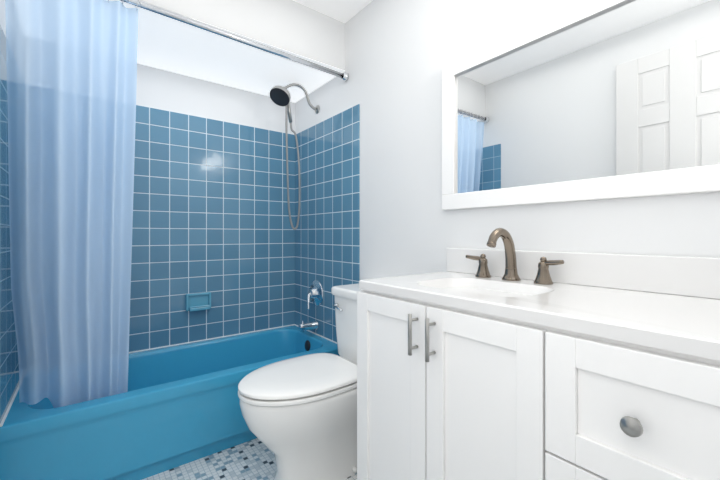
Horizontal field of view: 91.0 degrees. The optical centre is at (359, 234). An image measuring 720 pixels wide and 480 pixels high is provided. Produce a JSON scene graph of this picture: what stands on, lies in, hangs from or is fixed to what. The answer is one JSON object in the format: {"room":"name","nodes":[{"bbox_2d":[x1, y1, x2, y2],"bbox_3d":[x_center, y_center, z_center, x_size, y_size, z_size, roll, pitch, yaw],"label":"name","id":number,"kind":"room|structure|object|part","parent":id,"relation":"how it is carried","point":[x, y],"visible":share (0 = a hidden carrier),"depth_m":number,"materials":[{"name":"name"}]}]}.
{"room":"bathroom","nodes":[
{"label":"bathroom","id":0,"kind":"room"},
{"bbox_2d":[0,0,5,36],"bbox_3d":[-0.954,-0.110,0.731,0.100,2.400,2.820,0,0,-37],"label":"wall","id":1,"kind":"structure","parent":0,"point":[2,15],"depth_m":1.37,"materials":[{"name":"white paint"}]},
{"bbox_2d":[0,25,18,422],"bbox_3d":[-1.456,0.162,1.476,0.007,1.857,0.813,0,0,-37],"label":"tile","id":2,"kind":"structure","parent":1,"relation":"attached to","point":[9,373],"depth_m":1.37,"materials":[{"name":"blue tile"}]},
{"bbox_2d":[136,63,294,133],"bbox_3d":[-1.135,-0.110,2.304,1.724,2.400,0.100,0,0,-37],"label":"wall","id":3,"kind":"structure","parent":0,"point":[157,88],"depth_m":2.34,"materials":[{"name":"white paint"}]},
{"bbox_2d":[129,105,294,351],"bbox_3d":[-1.103,-0.037,2.262,1.524,1.459,0.007,0,0,-37],"label":"tile","id":4,"kind":"structure","parent":3,"relation":"attached to","point":[210,209],"depth_m":2.34,"materials":[{"name":"blue tile"}]},
{"bbox_2d":[186,292,210,311],"bbox_3d":[-1.035,0.431,2.276,0.150,0.106,0.052,0,0,-37],"label":"soap dish","id":5,"kind":"object","parent":4,"relation":"attached to","point":[197,301],"visible":1,"depth_m":2.27,"materials":[{"name":"blue ceramic"}]},
{"bbox_2d":[142,0,344,70],"bbox_3d":[-0.902,-1.163,1.999,1.524,0.294,0.668,0,0,-37],"label":"wall","id":6,"kind":"structure","parent":0,"point":[294,27],"depth_m":1.93,"materials":[{"name":"white paint"}]},
{"bbox_2d":[109,0,343,102],"bbox_3d":[-0.902,-1.016,1.999,1.524,0.001,0.668,0,0,-37],"label":"soffit","id":7,"kind":"structure","parent":6,"relation":"attached to","point":[170,44],"depth_m":2.06,"materials":[{"name":"white paint"}]},
{"bbox_2d":[142,438,356,479],"bbox_3d":[-0.309,1.115,1.224,1.724,0.050,2.820,0,0,-37],"label":"floor","id":8,"kind":"structure","parent":0,"point":[253,459],"depth_m":1.66,"materials":[{"name":"tile"}]},
{"bbox_2d":[0,325,339,479],"bbox_3d":[-0.900,0.892,1.997,1.520,0.395,0.670,0,0,-37],"label":"bathtub","id":9,"kind":"object","parent":8,"relation":"on","point":[175,406],"visible":0.62,"depth_m":1.61,"materials":[{"name":"blue ceramic"}]},
{"bbox_2d":[0,324,336,426],"bbox_3d":[-0.900,0.691,1.997,1.512,0.008,0.662,0,0,-37],"label":"caulk","id":10,"kind":"object","parent":9,"relation":"on","point":[8,409],"depth_m":2.24,"materials":[{"name":"white"}]},
{"bbox_2d":[238,283,360,479],"bbox_3d":[-0.168,0.684,1.646,0.782,0.811,0.434,0,0,-37],"label":"toilet","id":11,"kind":"object","parent":8,"relation":"on","point":[299,413],"visible":0.77,"depth_m":1.49,"materials":[{"name":"white ceramic"}]},
{"bbox_3d":[-0.267,0.649,1.571,0.535,0.020,0.404,0,0,-37],"label":"seat","id":12,"kind":"part","parent":11,"relation":"part of","materials":[{"name":"white plastic"}]},
{"bbox_3d":[-0.111,0.377,1.838,0.026,0.028,0.088,0,0,-37],"label":"handle","id":13,"kind":"part","parent":11,"relation":"part of","materials":[{"name":"silver metal"}]},
{"bbox_3d":[0.052,0.301,1.815,0.227,0.044,0.434,0,0,-37],"label":"lid","id":14,"kind":"part","parent":11,"relation":"part of","materials":[{"name":"white ceramic"}]},
{"bbox_2d":[357,228,719,479],"bbox_3d":[0.479,0.534,1.002,0.538,1.113,1.010,0,0,-37],"label":"bathroom vanity","id":15,"kind":"object","parent":8,"relation":"on","point":[509,362],"visible":1,"depth_m":0.84,"materials":[{"name":"white paint"}]},
{"bbox_3d":[0.194,0.584,1.006,0.019,0.762,0.648,0,0,-37],"label":"door","id":16,"kind":"part","parent":15,"relation":"part of","materials":[{"name":"white paint"}]},
{"bbox_2d":[465,228,564,284],"bbox_3d":[0.492,0.069,1.220,0.169,0.183,0.359,0,0,-37],"label":"faucet","id":17,"kind":"object","parent":15,"relation":"on","point":[511,277],"depth_m":1.23,"materials":[{"name":"brown metal"}]},
{"bbox_3d":[0.312,0.539,0.807,0.036,0.624,0.540,0,0,-37],"label":"handle","id":18,"kind":"part","parent":15,"relation":"part of","materials":[{"name":"silver metal"}]},
{"bbox_3d":[0.499,0.584,0.606,0.019,0.762,0.348,0,0,-37],"label":"drawer","id":19,"kind":"part","parent":15,"relation":"part of","materials":[{"name":"white paint"}]},
{"bbox_2d":[293,0,372,22],"bbox_3d":[-0.309,-1.335,1.224,1.724,0.050,2.820,0,0,-37],"label":"ceiling","id":20,"kind":"structure","parent":0,"point":[344,11],"depth_m":2.03,"materials":[{"name":"white paint"}]},
{"bbox_2d":[295,0,719,279],"bbox_3d":[0.336,-0.110,1.717,0.100,2.400,2.820,0,0,-37],"label":"wall","id":21,"kind":"structure","parent":0,"point":[399,54],"depth_m":1.66,"materials":[{"name":"white paint"}]},
{"bbox_2d":[5,0,348,407],"bbox_3d":[-0.740,-0.137,1.787,1.523,1.783,0.227,0,0,-37],"label":"shower curtain","id":22,"kind":"object","parent":21,"relation":"attached to","point":[71,81],"visible":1,"depth_m":1.44,"materials":[{"name":"blue fabric"}]},
{"bbox_2d":[270,83,319,229],"bbox_3d":[-0.421,-0.520,2.336,0.353,0.978,0.134,0,0,-37],"label":"shower head","id":23,"kind":"object","parent":21,"relation":"attached to","point":[280,95],"visible":1,"depth_m":2.33},
{"bbox_2d":[295,104,359,341],"bbox_3d":[-0.251,0.162,2.397,0.007,1.857,0.813,0,0,-37],"label":"tile","id":24,"kind":"structure","parent":21,"relation":"attached to","point":[327,243],"depth_m":2.34,"materials":[{"name":"blue tile"}]},
{"bbox_2d":[298,321,318,331],"bbox_3d":[-0.355,0.620,2.416,0.136,0.076,0.060,0,0,-37],"label":"tub spout","id":25,"kind":"object","parent":24,"relation":"attached to","point":[302,326],"visible":1,"depth_m":2.40,"materials":[{"name":"silver metal"}]},
{"bbox_2d":[307,280,322,309],"bbox_3d":[-0.339,0.411,2.428,0.094,0.193,0.180,0,0,-37],"label":"tub valve","id":26,"kind":"object","parent":24,"relation":"attached to","point":[315,294],"visible":1,"depth_m":2.41,"materials":[{"name":"silver metal"}]},
{"bbox_2d":[442,0,719,209],"bbox_3d":[0.677,-0.426,1.167,0.024,0.637,1.012,0,0,-37],"label":"mirror","id":27,"kind":"object","parent":21,"relation":"attached to","point":[582,100],"visible":0.98,"depth_m":1.11,"materials":[{"name":"white mirror"}]},
{"bbox_2d":[446,247,719,309],"bbox_3d":[0.688,0.109,1.154,0.022,0.103,0.998,0,0,-37],"label":"backsplash","id":28,"kind":"structure","parent":21,"relation":"attached to","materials":[{"name":"white stone"}]}
]}

